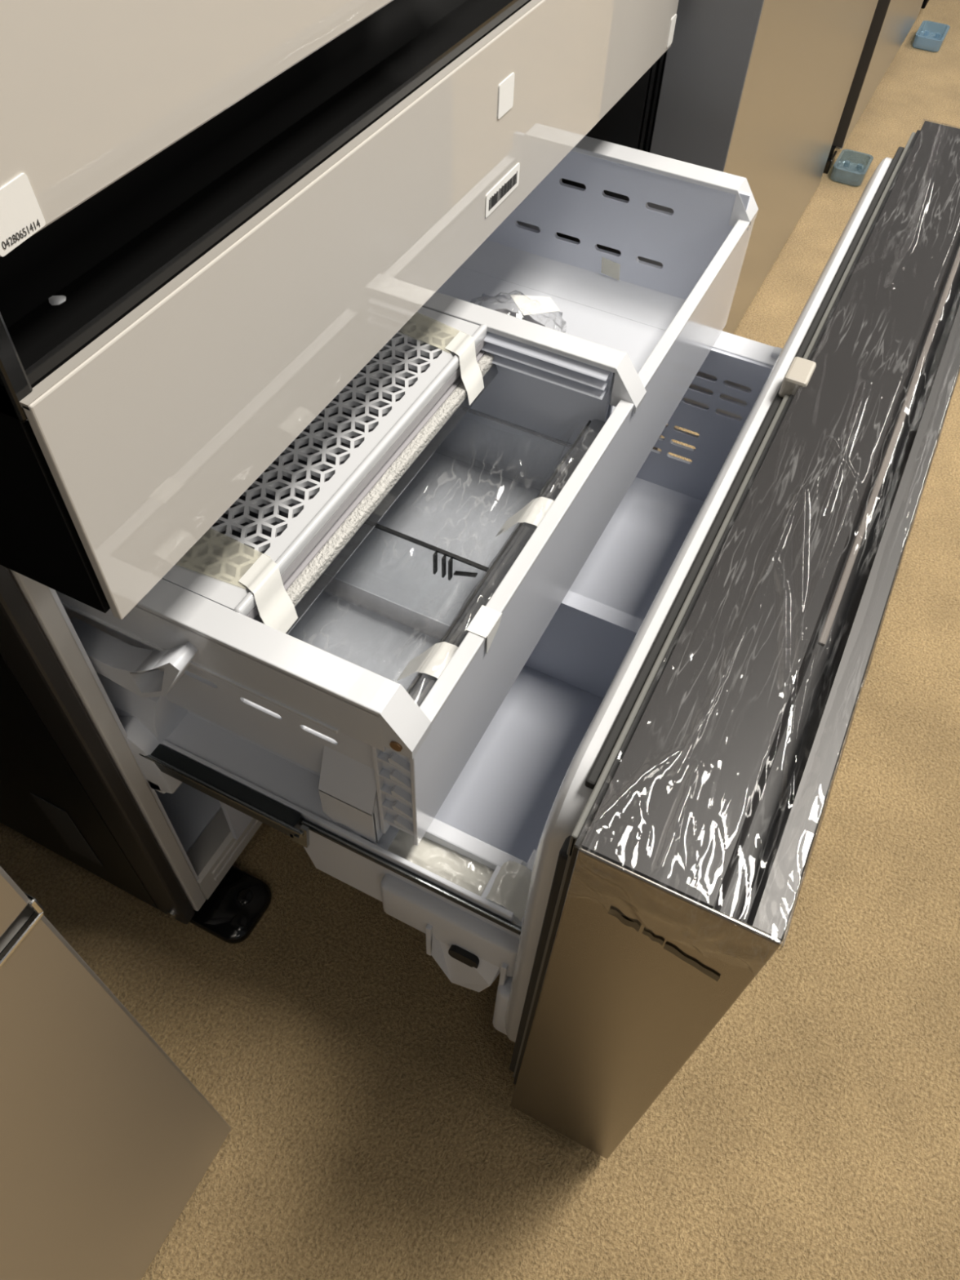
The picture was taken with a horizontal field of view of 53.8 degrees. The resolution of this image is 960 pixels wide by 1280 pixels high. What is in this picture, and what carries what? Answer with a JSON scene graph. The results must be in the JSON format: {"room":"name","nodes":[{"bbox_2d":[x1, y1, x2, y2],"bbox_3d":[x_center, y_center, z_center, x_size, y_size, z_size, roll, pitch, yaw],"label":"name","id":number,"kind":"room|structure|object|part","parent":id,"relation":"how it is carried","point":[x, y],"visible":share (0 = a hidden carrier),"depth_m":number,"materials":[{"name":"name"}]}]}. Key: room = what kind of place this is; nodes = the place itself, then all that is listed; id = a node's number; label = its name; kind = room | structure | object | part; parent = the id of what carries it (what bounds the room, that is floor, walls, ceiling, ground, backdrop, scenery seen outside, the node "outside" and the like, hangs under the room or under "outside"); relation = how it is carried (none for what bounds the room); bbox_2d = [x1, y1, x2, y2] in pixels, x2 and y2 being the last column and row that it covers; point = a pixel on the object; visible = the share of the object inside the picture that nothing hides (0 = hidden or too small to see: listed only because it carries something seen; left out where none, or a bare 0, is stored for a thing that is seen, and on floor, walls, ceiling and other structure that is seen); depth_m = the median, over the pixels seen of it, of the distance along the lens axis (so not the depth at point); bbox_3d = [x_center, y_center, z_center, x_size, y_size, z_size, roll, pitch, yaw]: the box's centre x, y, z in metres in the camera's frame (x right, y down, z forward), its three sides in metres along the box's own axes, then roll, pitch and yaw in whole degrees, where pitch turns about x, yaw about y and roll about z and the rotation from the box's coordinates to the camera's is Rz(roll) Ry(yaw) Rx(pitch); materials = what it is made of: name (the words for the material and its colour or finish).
{"room":"appliance store","nodes":[
{"label":"appliance store","id":0,"kind":"room"},
{"bbox_2d":[0,0,959,1279],"bbox_3d":[1.573,-1.539,2.566,7.000,0.030,12.000,23,55,14],"label":"floor","id":1,"kind":"structure","parent":0,"point":[365,1093],"depth_m":0.98,"materials":[{"name":"beige carpet"}]},
{"bbox_2d":[0,866,231,1279],"bbox_3d":[-0.746,0.121,0.071,0.748,1.738,0.904,23,55,14],"label":"refrigerator","id":2,"kind":"object","parent":1,"relation":"on","point":[105,1141],"visible":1,"depth_m":0.61,"materials":[{"name":"black paint"}]},
{"bbox_3d":[-0.446,0.071,-0.236,0.095,1.172,0.902,23,55,14],"label":"door","id":3,"kind":"part","parent":2,"relation":"part of","materials":[{"name":"beige metal"}]},
{"bbox_3d":[-0.464,0.432,0.235,0.094,0.016,0.904,23,55,14],"label":"chrome trim","id":4,"kind":"part","parent":2,"relation":"part of","materials":[{"name":"brown"}]},
{"bbox_2d":[189,865,271,943],"bbox_3d":[-0.306,0.282,1.064,0.138,0.018,0.076,23,55,14],"label":"refrigerator foot","id":5,"kind":"object","parent":1,"relation":"on","point":[237,904],"visible":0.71,"depth_m":1.05,"materials":[{"name":"black plastic"}]},
{"bbox_2d":[0,0,959,1159],"bbox_3d":[-0.157,-0.559,0.608,1.142,1.726,0.914,23,55,14],"label":"refrigerator","id":6,"kind":"object","parent":1,"relation":"on","point":[215,215],"visible":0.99,"depth_m":0.56,"materials":[{"name":"black paint"}]},
{"bbox_3d":[-0.079,-0.574,0.122,0.008,0.912,0.450,23,55,14],"label":"glass","id":7,"kind":"part","parent":6,"relation":"part of","materials":[{"name":"grey"}]},
{"bbox_3d":[-0.046,-0.398,0.727,0.102,0.153,0.908,23,55,14],"label":"flex drawer","id":8,"kind":"part","parent":6,"relation":"part of","materials":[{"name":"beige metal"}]},
{"bbox_3d":[0.004,-0.373,0.718,0.006,0.148,0.904,23,55,14],"label":"glass","id":9,"kind":"part","parent":6,"relation":"part of","materials":[{"name":"grey"}]},
{"bbox_2d":[55,135,758,845],"bbox_3d":[-0.070,-0.242,0.939,0.450,0.197,0.790,23,55,14],"label":"drawer","id":10,"kind":"object","parent":6,"relation":"in","point":[325,695],"visible":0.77,"depth_m":0.87,"materials":[{"name":"white plastic"}]},
{"bbox_2d":[161,306,497,634],"bbox_3d":[-0.128,-0.153,0.780,0.142,0.062,0.378,23,55,14],"label":"tray","id":11,"kind":"object","parent":10,"relation":"in","point":[264,553],"visible":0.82,"depth_m":0.74,"materials":[{"name":"white plastic"}]},
{"bbox_2d":[184,350,426,577],"bbox_3d":[-0.144,-0.142,0.807,0.108,0.004,0.366,23,55,14],"label":"tray","id":12,"kind":"object","parent":11,"relation":"on","point":[248,552],"depth_m":0.80,"materials":[{"name":"grey plastic"}]},
{"bbox_2d":[386,324,448,359],"bbox_3d":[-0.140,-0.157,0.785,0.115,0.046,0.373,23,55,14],"label":"tape","id":13,"kind":"object","parent":11,"relation":"on","point":[405,345],"depth_m":0.84,"materials":[{"name":"white plastic"}]},
{"bbox_2d":[364,420,591,697],"bbox_3d":[-0.076,-0.083,0.827,0.253,0.112,0.370,23,55,14],"label":"divider","id":14,"kind":"object","parent":10,"relation":"in","point":[432,662],"visible":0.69,"depth_m":0.77,"materials":[{"name":"plastic"}]},
{"bbox_2d":[364,519,488,580],"bbox_3d":[-0.086,-0.084,0.836,0.232,0.098,0.360,23,55,14],"label":"divider","id":15,"kind":"object","parent":14,"relation":"on","point":[452,556],"depth_m":0.77,"materials":[{"name":"grey plastic"}]},
{"bbox_2d":[470,289,566,333],"bbox_3d":[0.034,-0.349,1.062,0.142,0.072,0.122,23,55,14],"label":"plastic bag","id":16,"kind":"object","parent":10,"relation":"in","point":[528,305],"visible":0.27,"depth_m":1.06,"materials":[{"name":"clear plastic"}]},
{"bbox_2d":[97,330,782,991],"bbox_3d":[0.030,-0.075,1.056,0.396,0.318,0.813,23,55,14],"label":"storage bin","id":17,"kind":"object","parent":6,"relation":"in","point":[480,846],"visible":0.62,"depth_m":1.06,"materials":[{"name":"white plastic"}]},
{"bbox_2d":[218,477,704,862],"bbox_3d":[0.052,-0.051,1.078,0.342,0.256,0.724,23,55,14],"label":"drawer","id":18,"kind":"object","parent":17,"relation":"in","point":[498,808],"depth_m":1.10,"materials":[{"name":"white plastic"}]},
{"bbox_2d":[556,0,878,451],"bbox_3d":[0.220,-1.301,1.204,0.722,1.746,1.070,23,55,14],"label":"refrigerator","id":19,"kind":"object","parent":1,"relation":"on","point":[755,91],"visible":0.26,"depth_m":1.17,"materials":[{"name":"black paint"}]},
{"bbox_3d":[0.260,-0.810,0.828,0.094,1.742,0.002,23,55,14],"label":"door","id":20,"kind":"part","parent":19,"relation":"part of","materials":[{"name":"grey"}]},
{"bbox_3d":[0.501,-1.184,1.126,0.094,1.746,1.067,23,55,14],"label":"door","id":21,"kind":"part","parent":19,"relation":"part of","materials":[{"name":"beige metal"}]},
{"bbox_2d":[830,151,872,186],"bbox_3d":[0.838,-1.064,2.134,0.072,0.029,0.105,23,55,14],"label":"cup","id":22,"kind":"object","parent":1,"relation":"on","point":[837,162],"visible":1,"depth_m":2.13,"materials":[{"name":"blue plastic"}]},
{"bbox_2d":[822,0,923,173],"bbox_3d":[0.702,-2.040,1.792,0.735,1.750,0.930,23,55,14],"label":"refrigerator","id":23,"kind":"object","parent":1,"relation":"on","point":[892,20],"visible":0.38,"depth_m":2.09,"materials":[{"name":"black paint"}]},
{"bbox_3d":[0.790,-1.637,1.456,0.106,1.700,0.003,23,55,14],"label":"door","id":24,"kind":"part","parent":23,"relation":"part of","materials":[{"name":"brown metal"}]},
{"bbox_2d":[920,0,928,8],"bbox_3d":[1.144,-2.737,2.319,0.740,1.710,0.900,23,55,14],"label":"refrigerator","id":25,"kind":"object","parent":1,"relation":"on","point":[925,2],"visible":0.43,"depth_m":2.65,"materials":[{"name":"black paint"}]},
{"bbox_2d":[912,22,949,51],"bbox_3d":[1.244,-1.665,2.611,0.075,0.029,0.130,23,55,14],"label":"cup","id":26,"kind":"object","parent":1,"relation":"on","point":[918,33],"visible":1,"depth_m":2.61,"materials":[{"name":"blue plastic"}]}
]}

